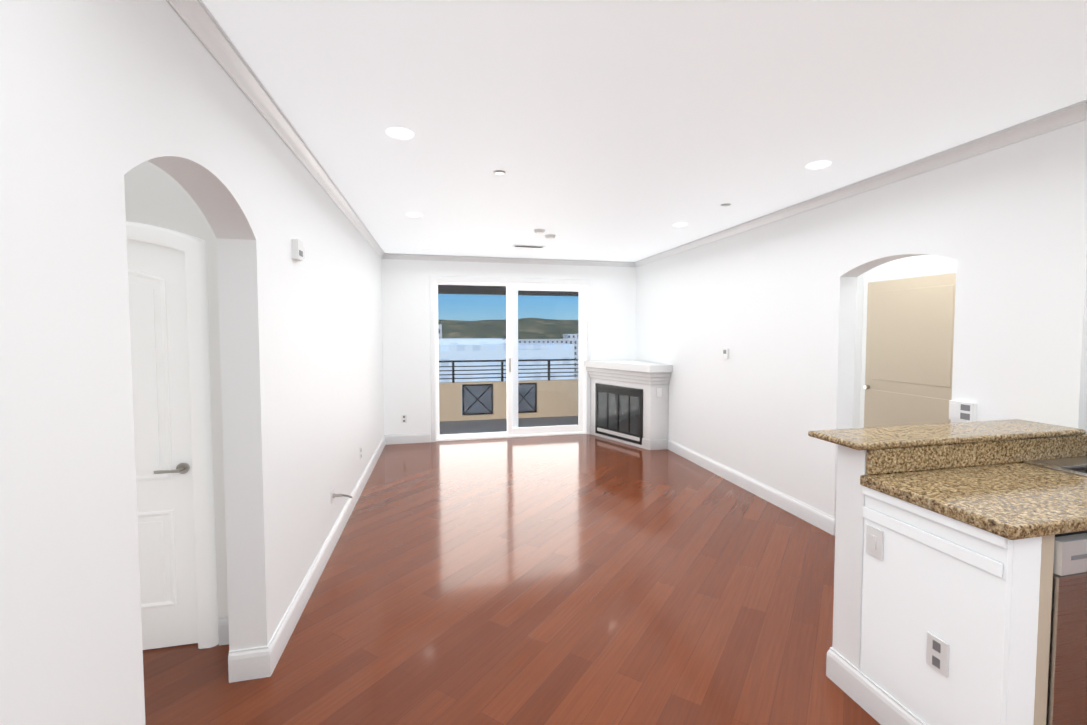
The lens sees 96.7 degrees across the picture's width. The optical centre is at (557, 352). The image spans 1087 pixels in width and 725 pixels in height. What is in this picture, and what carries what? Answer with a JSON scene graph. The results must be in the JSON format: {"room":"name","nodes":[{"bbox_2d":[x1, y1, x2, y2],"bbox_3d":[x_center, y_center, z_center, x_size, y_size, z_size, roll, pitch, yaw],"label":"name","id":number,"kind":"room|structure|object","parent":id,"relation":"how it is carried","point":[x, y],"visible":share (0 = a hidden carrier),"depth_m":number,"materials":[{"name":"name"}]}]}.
{"room":"living room","nodes":[
{"label":"living room","id":0,"kind":"room"},
{"bbox_2d":[124,161,227,641],"bbox_3d":[-2.321,0.152,2.226,1.640,2.575,0.120,-1,3,-13],"label":"wall","id":1,"kind":"structure","parent":0,"point":[155,195],"depth_m":2.29,"materials":[{"name":"paint"}]},
{"bbox_2d":[127,239,197,649],"bbox_3d":[-2.075,0.448,2.246,0.690,1.965,0.098,-1,3,-13],"label":"door","id":2,"kind":"structure","parent":1,"relation":"in","point":[160,382],"depth_m":2.30,"materials":[{"name":"paint"}]},
{"bbox_2d":[126,221,218,648],"bbox_3d":[-2.069,0.417,2.225,0.831,2.045,0.023,-1,3,-13],"label":"door frame","id":3,"kind":"structure","parent":1,"relation":"attached to","point":[193,248],"depth_m":2.30,"materials":[{"name":"paint"}]},
{"bbox_2d":[0,0,383,724],"bbox_3d":[-1.297,0.171,1.793,0.150,2.575,9.670,-1,3,-13],"label":"wall","id":4,"kind":"structure","parent":0,"point":[100,100],"depth_m":1.20,"materials":[{"name":"paint"}]},
{"bbox_2d":[166,0,385,258],"bbox_3d":[-1.200,-1.079,1.761,0.051,0.074,9.670,-1,3,-13],"label":"crown molding","id":5,"kind":"structure","parent":4,"relation":"attached to","point":[201,23],"depth_m":2.01,"materials":[{"name":"paint"}]},
{"bbox_2d":[292,239,304,260],"bbox_3d":[-1.417,-0.558,2.661,0.033,0.105,0.175,-1,3,-13],"label":"door chime","id":6,"kind":"object","parent":4,"relation":"attached to","point":[298,251],"visible":1,"depth_m":2.58,"materials":[{"name":"white plastic"}]},
{"bbox_2d":[254,435,385,678],"bbox_3d":[-1.823,1.279,4.354,0.035,0.134,4.545,-1,3,-13],"label":"baseboard","id":7,"kind":"structure","parent":4,"relation":"attached to","point":[266,658],"depth_m":2.70,"materials":[{"name":"paint"}]},
{"bbox_2d":[331,488,351,503],"bbox_3d":[-1.545,1.021,3.464,0.126,0.091,0.110,-1,3,-13],"label":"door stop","id":8,"kind":"object","parent":4,"relation":"attached to","point":[333,495],"visible":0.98,"depth_m":3.44,"materials":[{"name":"white plastic"}]},
{"bbox_2d":[382,259,635,441],"bbox_3d":[-0.602,-0.061,7.028,3.940,2.575,0.200,-1,3,-13],"label":"wall","id":9,"kind":"structure","parent":0,"point":[406,333],"depth_m":6.64,"materials":[{"name":"paint"}]},
{"bbox_2d":[401,415,406,422],"bbox_3d":[-2.095,0.906,6.606,0.072,0.115,0.008,-1,3,-13],"label":"outlet","id":10,"kind":"object","parent":9,"relation":"attached to","point":[403,418],"visible":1,"depth_m":6.60,"materials":[{"name":"white plastic"}]},
{"bbox_2d":[386,433,429,444],"bbox_3d":[-2.033,1.179,6.629,0.565,0.134,0.015,-1,3,-13],"label":"baseboard","id":11,"kind":"structure","parent":9,"relation":"attached to","point":[412,437],"depth_m":6.62,"materials":[{"name":"paint"}]},
{"bbox_2d":[429,276,590,441],"bbox_3d":[-0.623,0.083,6.919,2.311,2.298,0.014,-1,3,-13],"label":"door frame","id":12,"kind":"structure","parent":9,"relation":"attached to","point":[432,334],"depth_m":6.76,"materials":[{"name":"paint"}]},
{"bbox_2d":[386,253,633,266],"bbox_3d":[-0.578,-1.305,6.849,3.510,0.074,0.051,-1,3,-13],"label":"crown molding","id":13,"kind":"structure","parent":9,"relation":"attached to","point":[397,256],"depth_m":6.82,"materials":[{"name":"paint"}]},
{"bbox_2d":[434,280,586,440],"bbox_3d":[-0.645,0.109,7.010,2.189,2.237,0.120,-1,3,-13],"label":"sliding door","id":14,"kind":"structure","parent":9,"relation":"in","point":[512,366],"depth_m":7.00,"materials":[{"name":"white plastic"}]},
{"bbox_2d":[143,434,880,724],"bbox_3d":[0.974,1.458,2.393,8.700,0.050,10.070,-1,3,-13],"label":"floor","id":15,"kind":"structure","parent":0,"point":[580,579],"depth_m":2.68,"materials":[{"name":"brown wood"}]},
{"bbox_2d":[583,360,672,449],"bbox_3d":[0.930,0.690,6.693,0.825,1.105,1.222,-1,3,-13],"label":"fireplace","id":16,"kind":"object","parent":15,"relation":"on","point":[629,406],"visible":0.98,"depth_m":6.51,"materials":[{"name":"white paint"}]},
{"bbox_2d":[657,388,661,396],"bbox_3d":[1.319,0.514,6.245,0.070,0.115,0.012,-1,3,-13],"label":"outlet","id":17,"kind":"object","parent":16,"relation":"attached to","point":[659,392],"visible":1,"depth_m":6.24,"materials":[{"name":"white plastic"}]},
{"bbox_2d":[860,486,1054,724],"bbox_3d":[1.727,1.001,1.827,0.847,0.912,0.533,-1,3,-13],"label":"base cabinet","id":18,"kind":"object","parent":15,"relation":"on","point":[978,600],"visible":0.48,"depth_m":1.61,"materials":[{"name":"white wood"}]},
{"bbox_2d":[866,524,883,559],"bbox_3d":[1.259,0.753,1.921,0.012,0.115,0.072,-1,3,-13],"label":"light switch","id":19,"kind":"object","parent":18,"relation":"attached to","point":[874,541],"visible":1,"depth_m":1.92,"materials":[{"name":"white plastic"}]},
{"bbox_2d":[926,632,948,676],"bbox_3d":[1.322,1.049,1.682,0.008,0.115,0.072,-1,3,-13],"label":"outlet","id":20,"kind":"object","parent":18,"relation":"attached to","point":[937,653],"visible":1,"depth_m":1.68,"materials":[{"name":"white plastic"}]},
{"bbox_2d":[860,434,1086,539],"bbox_3d":[2.551,0.462,1.998,2.595,0.148,0.543,-1,3,-13],"label":"countertop","id":21,"kind":"structure","parent":18,"relation":"on","point":[1001,488],"depth_m":1.86,"materials":[{"name":"stone"}]},
{"bbox_2d":[1024,456,1086,476],"bbox_3d":[2.478,0.587,1.996,0.750,0.200,0.472,-1,3,-13],"label":"sink","id":22,"kind":"object","parent":21,"relation":"in","point":[1076,465],"visible":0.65,"depth_m":2.08,"materials":[{"name":"silver metal"}]},
{"bbox_2d":[1046,530,1086,724],"bbox_3d":[1.811,1.015,1.837,0.600,0.885,0.502,-1,3,-13],"label":"dishwasher","id":23,"kind":"object","parent":15,"relation":"on","point":[1067,691],"visible":0.31,"depth_m":1.54,"materials":[{"name":"silver metal"}]},
{"bbox_2d":[202,0,1086,261],"bbox_3d":[0.974,-1.179,2.277,8.700,0.080,10.070,-1,3,-13],"label":"ceiling","id":24,"kind":"structure","parent":0,"point":[626,130],"depth_m":2.17,"materials":[{"name":"paint"}]},
{"bbox_2d":[386,128,413,139],"bbox_3d":[-0.825,-1.145,2.532,0.140,0.009,0.140,-1,3,-13],"label":"recessed light","id":25,"kind":"object","parent":24,"relation":"in","point":[399,133],"visible":1,"depth_m":2.52,"materials":[{"name":"white"}]},
{"bbox_2d":[406,213,421,216],"bbox_3d":[-1.274,-1.224,4.304,0.140,0.009,0.140,-1,3,-13],"label":"recessed light","id":26,"kind":"object","parent":24,"relation":"in","point":[413,214],"visible":0.98,"depth_m":4.29,"materials":[{"name":"white"}]},
{"bbox_2d":[493,170,505,174],"bbox_3d":[-0.377,-1.173,3.153,0.084,0.008,0.084,-1,3,-13],"label":"sprinkler","id":27,"kind":"object","parent":24,"relation":"attached to","point":[499,172],"visible":1,"depth_m":3.13,"materials":[{"name":"grey metal"}]},
{"bbox_2d":[513,245,544,247],"bbox_3d":[-0.347,-1.294,5.897,0.375,0.009,0.130,-1,3,-13],"label":"ceiling vent","id":28,"kind":"object","parent":24,"relation":"in","point":[528,246],"visible":0.96,"depth_m":5.87,"materials":[{"name":"metal"}]},
{"bbox_2d":[534,229,544,233],"bbox_3d":[-0.181,-1.242,4.956,0.120,0.032,0.120,-1,3,-13],"label":"smoke detector","id":29,"kind":"object","parent":24,"relation":"attached to","point":[539,231],"visible":1,"depth_m":4.92,"materials":[{"name":"white plastic"}]},
{"bbox_2d":[545,234,555,238],"bbox_3d":[-0.075,-1.254,5.228,0.120,0.032,0.120,-1,3,-13],"label":"smoke detector","id":30,"kind":"object","parent":24,"relation":"attached to","point":[550,236],"visible":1,"depth_m":5.19,"materials":[{"name":"white plastic"}]},
{"bbox_2d":[673,223,687,226],"bbox_3d":[1.196,-1.241,4.699,0.140,0.009,0.140,-1,3,-13],"label":"recessed light","id":31,"kind":"object","parent":24,"relation":"in","point":[680,224],"visible":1,"depth_m":4.68,"materials":[{"name":"white"}]},
{"bbox_2d":[720,203,730,206],"bbox_3d":[1.383,-1.209,3.963,0.084,0.008,0.084,-1,3,-13],"label":"sprinkler","id":32,"kind":"object","parent":24,"relation":"attached to","point":[726,204],"visible":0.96,"depth_m":3.95,"materials":[{"name":"grey metal"}]},
{"bbox_2d":[806,161,830,169],"bbox_3d":[1.630,-1.167,3.016,0.140,0.009,0.140,-1,3,-13],"label":"recessed light","id":33,"kind":"object","parent":24,"relation":"in","point":[818,165],"visible":1,"depth_m":3.01,"materials":[{"name":"white"}]},
{"bbox_2d":[832,445,866,669],"bbox_3d":[1.817,0.911,2.195,1.195,1.061,0.140,-1,3,-13],"label":"wall","id":34,"kind":"structure","parent":0,"point":[848,563],"depth_m":2.05,"materials":[{"name":"paint"}]},
{"bbox_2d":[826,649,925,724],"bbox_3d":[1.289,1.392,1.820,0.015,0.134,0.647,-1,3,-13],"label":"baseboard","id":35,"kind":"structure","parent":34,"relation":"attached to","point":[876,702],"depth_m":1.95,"materials":[{"name":"paint"}]},
{"bbox_2d":[808,419,1085,449],"bbox_3d":[1.776,0.365,2.197,1.261,0.026,0.280,-1,3,-13],"label":"bar","id":36,"kind":"object","parent":34,"relation":"on","point":[911,435],"visible":1,"depth_m":2.13,"materials":[{"name":"stone"}]},
{"bbox_2d":[635,120,1086,516],"bbox_3d":[1.877,0.037,4.811,0.150,2.575,5.270,-1,3,-13],"label":"wall","id":37,"kind":"structure","parent":0,"point":[771,307],"depth_m":3.59,"materials":[{"name":"paint"}]},
{"bbox_2d":[723,348,728,358],"bbox_3d":[1.742,0.009,4.999,0.023,0.105,0.080,-1,3,-13],"label":"thermostat","id":38,"kind":"object","parent":37,"relation":"attached to","point":[725,353],"visible":1,"depth_m":4.98,"materials":[{"name":"white plastic"}]},
{"bbox_2d":[668,439,835,535],"bbox_3d":[1.768,1.252,4.968,0.015,0.134,2.740,-1,3,-13],"label":"baseboard","id":39,"kind":"structure","parent":37,"relation":"attached to","point":[826,522],"depth_m":4.44,"materials":[{"name":"paint"}]},
{"bbox_2d":[634,100,1086,266],"bbox_3d":[1.780,-1.211,4.732,0.051,0.074,5.270,-1,3,-13],"label":"crown molding","id":40,"kind":"structure","parent":37,"relation":"attached to","point":[1077,112],"depth_m":2.96,"materials":[{"name":"paint"}]},
{"bbox_2d":[949,400,976,421],"bbox_3d":[2.284,0.333,2.724,0.033,0.110,0.130,-1,3,-13],"label":"electrical outlet","id":41,"kind":"object","parent":37,"relation":"attached to","point":[961,411],"visible":1,"depth_m":2.71,"materials":[{"name":"white plastic"}]},
{"bbox_2d":[853,255,955,427],"bbox_3d":[3.300,0.078,3.893,0.150,2.575,2.520,-1,3,-13],"label":"wall","id":42,"kind":"structure","parent":0,"point":[914,262],"depth_m":4.76,"materials":[{"name":"paint"}]},
{"bbox_2d":[859,264,955,427],"bbox_3d":[3.120,0.309,4.282,0.023,2.078,1.036,-1,3,-13],"label":"trim","id":43,"kind":"structure","parent":42,"relation":"attached to","point":[940,270],"depth_m":4.67,"materials":[{"name":"paint"}]},
{"bbox_2d":[864,273,955,427],"bbox_3d":[3.094,0.343,4.277,0.070,1.999,0.890,-1,3,-13],"label":"closet door","id":44,"kind":"structure","parent":42,"relation":"in","point":[909,350],"depth_m":4.25,"materials":[{"name":"beige wood"}]},
{"label":"outside","id":45,"kind":"structure","parent":0,"visible":0},
{"bbox_2d":[438,416,577,437],"bbox_3d":[-0.818,1.333,7.950,5.600,0.268,1.568,-1,3,-13],"label":"floor","id":46,"kind":"structure","parent":45,"point":[529,422],"depth_m":8.03,"materials":[{"name":"grey concrete"}]},
{"bbox_2d":[439,379,577,421],"bbox_3d":[-0.979,0.975,8.610,5.600,0.925,0.160,-1,3,-13],"label":"wall","id":47,"kind":"structure","parent":46,"relation":"on","point":[456,395],"depth_m":8.58,"materials":[{"name":"beige paint"}]},
{"bbox_2d":[439,359,577,414],"bbox_3d":[-0.979,0.608,8.594,5.600,0.960,0.060,-1,3,-13],"label":"balcony railing","id":48,"kind":"object","parent":47,"relation":"attached to","point":[477,396],"depth_m":8.55,"materials":[{"name":"black metal"}]},
{"bbox_2d":[438,318,577,338],"bbox_3d":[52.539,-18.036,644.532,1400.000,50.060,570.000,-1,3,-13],"label":"hill","id":49,"kind":"structure","parent":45,"point":[554,326],"depth_m":454.53,"materials":[{"name":"green plant"}]},
{"bbox_2d":[438,285,577,295],"bbox_3d":[-0.822,-1.304,7.853,5.600,0.615,1.608,-1,3,-13],"label":"slab","id":50,"kind":"object","parent":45,"point":[452,289],"depth_m":8.38,"materials":[{"name":"grey"}]},
{"label":"ground","id":51,"kind":"structure","parent":0,"visible":0},
{"bbox_2d":[438,324,441,337],"bbox_3d":[-47.783,12.965,181.908,8.846,51.070,25.000,-1,3,-13],"label":"building","id":52,"kind":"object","parent":51,"relation":"on","point":[439,331],"depth_m":169.72,"materials":[{"name":"white"}]},
{"bbox_2d":[437,338,573,382],"bbox_3d":[-20.899,19.596,100.640,46.721,45.014,14.000,-1,3,-13],"label":"building","id":53,"kind":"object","parent":51,"relation":"on","point":[529,350],"depth_m":95.90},
{"bbox_2d":[518,334,577,378],"bbox_3d":[28.297,11.288,290.100,120.765,44.842,30.000,-1,3,-13],"label":"building","id":54,"kind":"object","parent":51,"relation":"on","point":[573,338],"depth_m":269.88,"materials":[{"name":"white"}]}
]}

